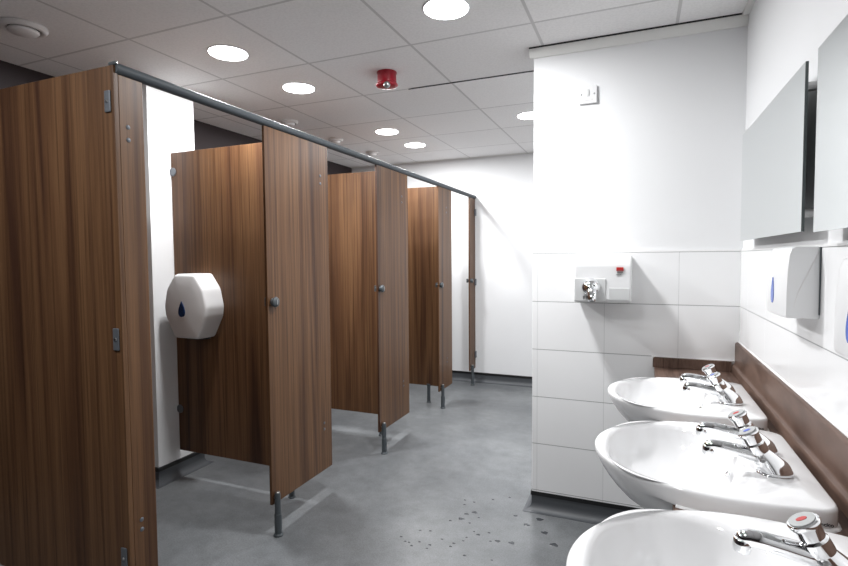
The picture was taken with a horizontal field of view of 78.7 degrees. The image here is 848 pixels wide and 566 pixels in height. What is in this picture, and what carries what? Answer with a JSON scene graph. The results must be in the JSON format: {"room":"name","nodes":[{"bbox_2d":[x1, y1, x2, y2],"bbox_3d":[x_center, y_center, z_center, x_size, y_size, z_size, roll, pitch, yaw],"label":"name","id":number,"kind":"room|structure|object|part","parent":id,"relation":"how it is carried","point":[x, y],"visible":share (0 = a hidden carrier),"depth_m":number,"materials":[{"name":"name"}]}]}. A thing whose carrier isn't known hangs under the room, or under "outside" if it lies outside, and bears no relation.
{"room":"public restroom","nodes":[
{"label":"public restroom","id":0,"kind":"room"},
{"bbox_2d":[142,84,194,467],"bbox_3d":[-1.754,-0.006,3.285,0.492,2.402,0.340,1,3,23],"label":"wall pier","id":1,"kind":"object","parent":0,"point":[168,119],"visible":0.21,"depth_m":3.10,"materials":[{"name":"white paint"}]},
{"bbox_2d":[158,452,212,488],"bbox_3d":[-1.497,1.146,3.237,0.046,0.102,0.432,1,3,23],"label":"baseboard","id":2,"kind":"object","parent":1,"relation":"attached to","point":[177,469],"visible":0.87,"depth_m":3.22,"materials":[{"name":"grey plastic"}]},
{"bbox_2d":[0,60,351,174],"bbox_3d":[-2.331,0.029,2.670,0.100,2.402,7.730,1,3,23],"label":"wall","id":3,"kind":"structure","parent":0,"point":[206,136],"depth_m":4.00,"materials":[{"name":"grey paint"}]},
{"bbox_2d":[0,65,134,565],"bbox_3d":[-1.720,0.205,2.054,1.505,1.880,0.028,1,3,23],"label":"end panel","id":4,"kind":"object","parent":3,"relation":"attached to","point":[66,496],"visible":1,"depth_m":1.88,"materials":[{"name":"brown wood"}]},
{"bbox_2d":[155,467,158,488],"bbox_3d":[-1.798,1.153,3.153,0.538,0.102,0.046,1,3,23],"label":"baseboard","id":5,"kind":"structure","parent":3,"relation":"attached to","point":[156,468],"depth_m":3.08,"materials":[{"name":"grey plastic"}]},
{"bbox_2d":[0,380,595,565],"bbox_3d":[-0.637,1.274,2.028,3.750,0.050,7.730,1,3,23],"label":"floor","id":6,"kind":"structure","parent":0,"point":[356,511],"depth_m":2.85,"materials":[{"name":"concrete"}]},
{"bbox_2d":[118,75,157,565],"bbox_3d":[-0.989,0.278,1.819,0.056,1.964,0.092,1,3,23],"label":"panel","id":7,"kind":"object","parent":6,"relation":"on","point":[130,96],"visible":1,"depth_m":1.81,"materials":[{"name":"brown wood"}]},
{"bbox_2d":[170,143,295,498],"bbox_3d":[-1.072,0.210,2.998,1.003,1.988,0.042,1,3,23],"label":"panel","id":8,"kind":"object","parent":6,"relation":"on","point":[218,214],"depth_m":3.02,"materials":[{"name":"brown wood"}]},
{"bbox_2d":[165,273,223,339],"bbox_3d":[-1.349,0.138,3.031,0.329,0.386,0.160,1,3,23],"label":"dispenser","id":9,"kind":"object","parent":8,"relation":"attached to","point":[194,306],"visible":1,"depth_m":2.96,"materials":[{"name":"white plastic"}]},
{"bbox_3d":[-0.745,1.119,2.908,0.042,0.175,0.042,1,3,23],"label":"support leg","id":10,"kind":"part","parent":8,"relation":"part of","materials":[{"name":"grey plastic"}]},
{"bbox_2d":[262,125,331,537],"bbox_3d":[-0.639,0.233,2.697,0.086,1.964,0.536,1,3,23],"label":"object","id":11,"kind":"object","parent":6,"relation":"on","point":[295,178],"visible":1,"depth_m":2.65,"materials":[{"name":"brown wood"}]},
{"bbox_3d":[-0.713,0.091,2.473,0.029,0.051,0.051,1,3,23],"label":"lock knob","id":12,"kind":"part","parent":11,"relation":"part of","materials":[{"name":"grey plastic"}]},
{"bbox_3d":[-0.708,1.120,2.507,0.048,0.213,0.048,1,3,23],"label":"support leg","id":13,"kind":"part","parent":11,"relation":"part of","materials":[{"name":"grey plastic"}]},
{"bbox_2d":[327,171,381,435],"bbox_3d":[-0.877,0.155,4.101,1.492,1.988,0.042,1,3,23],"label":"panel","id":14,"kind":"object","parent":6,"relation":"on","point":[351,196],"depth_m":3.95,"materials":[{"name":"brown wood"}]},
{"bbox_2d":[374,165,408,454],"bbox_3d":[-0.214,0.181,3.717,0.086,1.964,0.496,1,3,23],"label":"panel","id":15,"kind":"object","parent":6,"relation":"on","point":[391,202],"visible":1,"depth_m":3.67,"materials":[{"name":"brown wood"}]},
{"bbox_3d":[-0.284,0.038,3.504,0.029,0.051,0.051,1,3,23],"label":"lock knob","id":16,"kind":"part","parent":15,"relation":"part of","materials":[{"name":"grey plastic"}]},
{"bbox_3d":[-0.273,1.066,3.550,0.048,0.213,0.048,1,3,23],"label":"support leg","id":17,"kind":"part","parent":15,"relation":"part of","materials":[{"name":"grey plastic"}]},
{"bbox_2d":[407,186,437,402],"bbox_3d":[-0.508,0.110,4.986,1.492,1.988,0.042,1,3,23],"label":"panel","id":18,"kind":"object","parent":6,"relation":"on","point":[422,201],"depth_m":4.77,"materials":[{"name":"brown wood"}]},
{"bbox_3d":[0.044,1.022,4.803,0.042,0.175,0.042,1,3,23],"label":"support leg","id":19,"kind":"part","parent":18,"relation":"part of","materials":[{"name":"grey plastic"}]},
{"bbox_2d":[435,186,451,408],"bbox_3d":[0.196,0.130,4.700,0.086,1.964,0.338,1,3,23],"label":"panel","id":20,"kind":"object","parent":6,"relation":"on","point":[444,242],"visible":1,"depth_m":4.67,"materials":[{"name":"brown wood"}]},
{"bbox_3d":[0.168,1.011,4.611,0.048,0.213,0.048,1,3,23],"label":"support leg","id":21,"kind":"part","parent":20,"relation":"part of","materials":[{"name":"grey plastic"}]},
{"bbox_2d":[466,197,476,385],"bbox_3d":[0.513,0.091,5.463,0.086,1.964,0.200,1,3,23],"label":"panel","id":22,"kind":"object","parent":6,"relation":"on","point":[472,281],"visible":1,"depth_m":5.42,"materials":[{"name":"brown wood"}]},
{"bbox_2d":[108,61,475,198],"bbox_3d":[-0.251,-0.816,3.614,0.044,0.044,4.104,1,3,23],"label":"rail","id":23,"kind":"object","parent":22,"relation":"on","point":[122,70],"visible":0.94,"depth_m":2.29,"materials":[{"name":"grey metal"}]},
{"bbox_3d":[0.507,0.015,5.460,0.014,1.811,0.195,1,3,23],"label":"panel","id":24,"kind":"part","parent":22,"relation":"part of","materials":[{"name":"brown wood"}]},
{"bbox_3d":[0.511,0.969,5.433,0.048,0.213,0.048,1,3,23],"label":"support leg","id":25,"kind":"part","parent":22,"relation":"part of","materials":[{"name":"grey plastic"}]},
{"bbox_2d":[0,0,747,167],"bbox_3d":[-0.656,-1.175,1.910,3.750,0.050,7.730,1,3,23],"label":"ceiling","id":26,"kind":"structure","parent":0,"point":[338,48],"depth_m":2.65,"materials":[{"name":"tile"}]},
{"bbox_2d":[0,17,48,38],"bbox_3d":[-1.813,-1.144,2.339,0.188,0.036,0.188,1,3,23],"label":"ceiling vent","id":27,"kind":"object","parent":26,"relation":"in","point":[21,27],"visible":1,"depth_m":2.31,"materials":[{"name":"white plastic"}]},
{"bbox_2d":[207,45,248,60],"bbox_3d":[-1.006,-1.179,2.655,0.202,0.009,0.202,1,3,23],"label":"recessed light","id":28,"kind":"object","parent":26,"relation":"in","point":[224,52],"visible":1,"depth_m":2.64,"materials":[{"name":"white plastic"}]},
{"bbox_2d":[280,119,297,125],"bbox_3d":[-1.037,-1.229,3.980,0.132,0.036,0.132,1,3,23],"label":"ceiling vent","id":29,"kind":"object","parent":26,"relation":"in","point":[288,122],"visible":0.96,"depth_m":3.94,"materials":[{"name":"white"}]},
{"bbox_2d":[282,82,314,93],"bbox_3d":[-0.776,-1.207,3.207,0.202,0.009,0.202,1,3,23],"label":"recessed light","id":30,"kind":"object","parent":26,"relation":"in","point":[294,87],"visible":1,"depth_m":3.18,"materials":[{"name":"white plastic"}]},
{"bbox_2d":[328,137,342,143],"bbox_3d":[-0.783,-1.260,4.589,0.132,0.036,0.132,1,3,23],"label":"ceiling vent","id":31,"kind":"object","parent":26,"relation":"in","point":[336,140],"visible":0.98,"depth_m":4.55,"materials":[{"name":"white"}]},
{"bbox_2d":[366,151,378,155],"bbox_3d":[-0.514,-1.290,5.158,0.132,0.036,0.132,1,3,23],"label":"ceiling vent","id":32,"kind":"object","parent":26,"relation":"in","point":[370,153],"visible":1,"depth_m":5.12,"materials":[{"name":"white"}]},
{"bbox_2d":[376,69,397,89],"bbox_3d":[-0.212,-1.152,2.958,0.128,0.105,0.128,1,3,23],"label":"fire alarm","id":33,"kind":"object","parent":26,"relation":"attached to","point":[386,78],"visible":1,"depth_m":2.91,"materials":[{"name":"red plastic"}]},
{"bbox_2d":[375,128,398,134],"bbox_3d":[-0.310,-1.265,4.326,0.202,0.009,0.202,1,3,23],"label":"recessed light","id":34,"kind":"object","parent":26,"relation":"in","point":[385,131],"visible":1,"depth_m":4.30,"materials":[{"name":"white plastic"}]},
{"bbox_2d":[404,142,425,147],"bbox_3d":[-0.084,-1.292,4.849,0.202,0.009,0.202,1,3,23],"label":"recessed light","id":35,"kind":"object","parent":26,"relation":"in","point":[414,144],"visible":1,"depth_m":4.84,"materials":[{"name":"white plastic"}]},
{"bbox_2d":[422,0,469,19],"bbox_3d":[0.095,-1.165,2.198,0.202,0.009,0.202,1,3,23],"label":"recessed light","id":36,"kind":"object","parent":26,"relation":"in","point":[437,9],"visible":1,"depth_m":2.19,"materials":[{"name":"white plastic"}]},
{"bbox_2d":[409,70,533,89],"bbox_3d":[0.291,-1.212,3.084,0.841,0.004,0.010,1,3,23],"label":"trim","id":37,"kind":"structure","parent":26,"relation":"attached to","point":[532,70],"depth_m":3.08,"materials":[{"name":"black"}]},
{"bbox_2d":[517,111,533,118],"bbox_3d":[0.795,-1.252,3.866,0.202,0.009,0.202,1,3,23],"label":"recessed light","id":38,"kind":"object","parent":26,"relation":"in","point":[525,115],"visible":0.59,"depth_m":3.85,"materials":[{"name":"white plastic"}]},
{"bbox_2d":[352,153,533,376],"bbox_3d":[0.823,-0.132,5.485,3.558,2.402,0.100,1,3,23],"label":"wall","id":39,"kind":"structure","parent":0,"point":[503,186],"depth_m":5.47,"materials":[{"name":"white paint"}]},
{"bbox_2d":[354,152,533,167],"bbox_3d":[0.357,-1.331,5.553,2.618,0.006,0.020,1,3,23],"label":"trim","id":40,"kind":"structure","parent":39,"relation":"attached to","point":[529,152],"depth_m":5.56,"materials":[{"name":"white paint"}]},
{"bbox_2d":[452,370,531,386],"bbox_3d":[0.804,1.020,5.473,3.558,0.102,0.046,1,3,23],"label":"baseboard","id":41,"kind":"structure","parent":39,"relation":"attached to","point":[489,378],"depth_m":5.51,"materials":[{"name":"grey plastic"}]},
{"bbox_2d":[534,26,747,252],"bbox_3d":[1.032,0.006,2.584,0.940,2.402,0.142,1,3,23],"label":"wall","id":42,"kind":"structure","parent":0,"point":[655,163],"depth_m":2.47,"materials":[{"name":"white paint"}]},
{"bbox_2d":[523,489,531,509],"bbox_3d":[0.587,1.149,2.829,0.046,0.102,0.234,1,3,23],"label":"baseboard","id":43,"kind":"structure","parent":42,"relation":"attached to","point":[528,503],"depth_m":2.81,"materials":[{"name":"grey plastic"}]},
{"bbox_2d":[523,491,639,524],"bbox_3d":[0.984,1.159,2.562,0.986,0.102,0.046,1,3,23],"label":"baseboard","id":44,"kind":"structure","parent":42,"relation":"attached to","point":[565,507],"depth_m":2.66,"materials":[{"name":"grey plastic"}]},
{"bbox_2d":[579,85,596,104],"bbox_3d":[0.807,-0.925,2.543,0.085,0.085,0.018,1,3,23],"label":"switch plate","id":45,"kind":"object","parent":42,"relation":"attached to","point":[587,94],"visible":1,"depth_m":2.54,"materials":[{"name":"white plastic"}]},
{"bbox_2d":[574,255,631,302],"bbox_3d":[0.844,-0.021,2.437,0.253,0.219,0.255,1,3,23],"label":"dryer","id":46,"kind":"object","parent":42,"relation":"attached to","point":[597,278],"visible":1,"depth_m":2.38,"materials":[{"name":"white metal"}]},
{"bbox_3d":[0.774,0.032,2.413,0.139,0.106,0.010,1,3,23],"label":"nozzle plate","id":47,"kind":"part","parent":46,"relation":"part of","materials":[{"name":"silver metal"}]},
{"bbox_3d":[0.892,0.051,2.365,0.088,0.056,0.004,1,3,23],"label":"raised panel","id":48,"kind":"part","parent":46,"relation":"part of","materials":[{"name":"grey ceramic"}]},
{"bbox_2d":[532,251,740,508],"bbox_3d":[1.006,0.480,2.538,0.944,1.260,0.008,1,3,23],"label":"wall tiles","id":49,"kind":"object","parent":42,"relation":"attached to","point":[683,304],"depth_m":2.59,"materials":[{"name":"tile"}]},
{"bbox_2d":[529,13,748,58],"bbox_3d":[0.981,-1.161,2.451,0.960,0.044,0.032,1,3,23],"label":"trim","id":50,"kind":"structure","parent":42,"relation":"attached to","point":[737,21],"depth_m":2.43,"materials":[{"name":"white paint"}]},
{"bbox_2d":[743,0,847,248],"bbox_3d":[1.052,0.070,1.263,0.112,2.402,7.730,1,3,23],"label":"wall","id":51,"kind":"structure","parent":0,"point":[783,35],"depth_m":1.63,"materials":[{"name":"white paint"}]},
{"bbox_2d":[532,242,847,252],"bbox_3d":[0.059,-0.037,0.249,0.944,0.008,4.908,1,3,23],"label":"trim","id":52,"kind":"structure","parent":51,"relation":"attached to","point":[840,243],"depth_m":2.39,"materials":[{"name":"white"}]},
{"bbox_2d":[742,0,755,14],"bbox_3d":[0.469,-1.061,0.010,0.026,0.012,4.880,1,3,23],"label":"trim","id":53,"kind":"structure","parent":51,"relation":"attached to","point":[750,3],"depth_m":2.19,"materials":[{"name":"white paint"}]},
{"bbox_2d":[651,342,847,536],"bbox_3d":[0.438,0.454,0.437,0.364,0.175,4.300,1,3,23],"label":"countertop","id":54,"kind":"structure","parent":51,"relation":"attached to","point":[820,444],"depth_m":1.46,"materials":[{"name":"laminate"}]},
{"bbox_2d":[607,377,769,431],"bbox_3d":[0.908,0.473,1.851,0.474,0.162,0.534,1,3,23],"label":"basin","id":55,"kind":"object","parent":54,"relation":"in","point":[638,398],"visible":0.59,"depth_m":1.83,"materials":[{"name":"white ceramic"}]},
{"bbox_2d":[679,364,735,392],"bbox_3d":[1.019,0.341,1.859,0.182,0.103,0.060,1,3,23],"label":"tap","id":56,"kind":"object","parent":55,"relation":"on","point":[708,369],"visible":0.44,"depth_m":1.85,"materials":[{"name":"silver metal"}]},
{"bbox_3d":[0.993,0.350,1.870,0.120,0.043,0.035,1,3,23],"label":"spout","id":57,"kind":"part","parent":56,"relation":"part of","materials":[{"name":"silver metal"}]},
{"bbox_2d":[682,372,743,405],"bbox_3d":[0.965,0.348,1.728,0.182,0.103,0.060,1,3,23],"label":"tap","id":58,"kind":"object","parent":55,"relation":"on","point":[726,396],"visible":1,"depth_m":1.71,"materials":[{"name":"silver metal"}]},
{"bbox_3d":[0.938,0.357,1.739,0.120,0.043,0.035,1,3,23],"label":"spout","id":59,"kind":"part","parent":58,"relation":"part of","materials":[{"name":"silver metal"}]},
{"bbox_2d":[566,509,847,565],"bbox_3d":[0.453,0.529,0.760,0.474,0.162,0.534,1,3,23],"label":"basin","id":60,"kind":"object","parent":54,"relation":"in","point":[637,537],"visible":0.77,"depth_m":0.95,"materials":[{"name":"white ceramic"}]},
{"bbox_2d":[732,512,847,565],"bbox_3d":[0.570,0.397,0.779,0.182,0.103,0.060,1,3,23],"label":"tap","id":61,"kind":"object","parent":60,"relation":"on","point":[815,547],"visible":1,"depth_m":0.77,"materials":[{"name":"silver metal"}]},
{"bbox_3d":[0.543,0.406,0.790,0.120,0.043,0.035,1,3,23],"label":"spout","id":62,"kind":"part","parent":61,"relation":"part of","materials":[{"name":"silver metal"}]},
{"bbox_2d":[595,421,841,532],"bbox_3d":[0.677,0.502,1.298,0.474,0.162,0.534,1,3,23],"label":"basin","id":63,"kind":"object","parent":54,"relation":"in","point":[656,464],"visible":0.84,"depth_m":1.23,"materials":[{"name":"white ceramic"}]},
{"bbox_2d":[696,409,778,453],"bbox_3d":[0.789,0.370,1.305,0.182,0.103,0.060,1,3,23],"label":"tap","id":64,"kind":"object","parent":63,"relation":"on","point":[739,418],"visible":0.59,"depth_m":1.30,"materials":[{"name":"silver metal"}]},
{"bbox_3d":[0.762,0.379,1.317,0.120,0.043,0.035,1,3,23],"label":"spout","id":65,"kind":"part","parent":64,"relation":"part of","materials":[{"name":"silver metal"}]},
{"bbox_2d":[702,426,794,478],"bbox_3d":[0.734,0.376,1.174,0.182,0.103,0.060,1,3,23],"label":"tap","id":66,"kind":"object","parent":63,"relation":"on","point":[767,463],"visible":1,"depth_m":1.15,"materials":[{"name":"silver metal"}]},
{"bbox_3d":[0.708,0.386,1.186,0.120,0.043,0.035,1,3,23],"label":"spout","id":67,"kind":"part","parent":66,"relation":"part of","materials":[{"name":"silver metal"}]},
{"bbox_2d":[740,61,816,240],"bbox_3d":[1.148,-0.364,1.693,0.050,0.426,0.859,1,3,23],"label":"wall mirror","id":68,"kind":"object","parent":51,"relation":"attached to","point":[774,148],"visible":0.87,"depth_m":1.54,"materials":[{"name":"clear glass"}]},
{"bbox_2d":[739,246,847,433],"bbox_3d":[0.495,0.602,0.096,0.008,1.260,4.900,1,3,23],"label":"wall tiles","id":69,"kind":"object","parent":51,"relation":"attached to","point":[802,352],"depth_m":1.43,"materials":[{"name":"tile"}]},
{"bbox_2d":[767,246,821,318],"bbox_3d":[1.003,-0.004,1.417,0.082,0.188,0.223,1,3,23],"label":"wall dispenser","id":70,"kind":"object","parent":51,"relation":"attached to","point":[794,273],"visible":1,"depth_m":1.32,"materials":[{"name":"white plastic"}]},
{"bbox_3d":[1.039,-0.010,1.402,0.003,0.172,0.223,1,3,23],"label":"plate","id":71,"kind":"part","parent":70,"relation":"part of","materials":[{"name":"grey plastic"}]},
{"bbox_2d":[813,14,847,231],"bbox_3d":[0.779,-0.313,0.809,0.050,0.428,0.864,1,3,23],"label":"wall mirror","id":72,"kind":"object","parent":51,"relation":"attached to","point":[831,150],"visible":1,"depth_m":1.11,"materials":[{"name":"clear glass"}]},
{"bbox_2d":[834,258,847,358],"bbox_3d":[0.784,0.048,0.891,0.082,0.188,0.223,1,3,23],"label":"wall dispenser","id":73,"kind":"object","parent":51,"relation":"attached to","point":[841,307],"visible":1,"depth_m":0.95,"materials":[{"name":"white plastic"}]}
]}

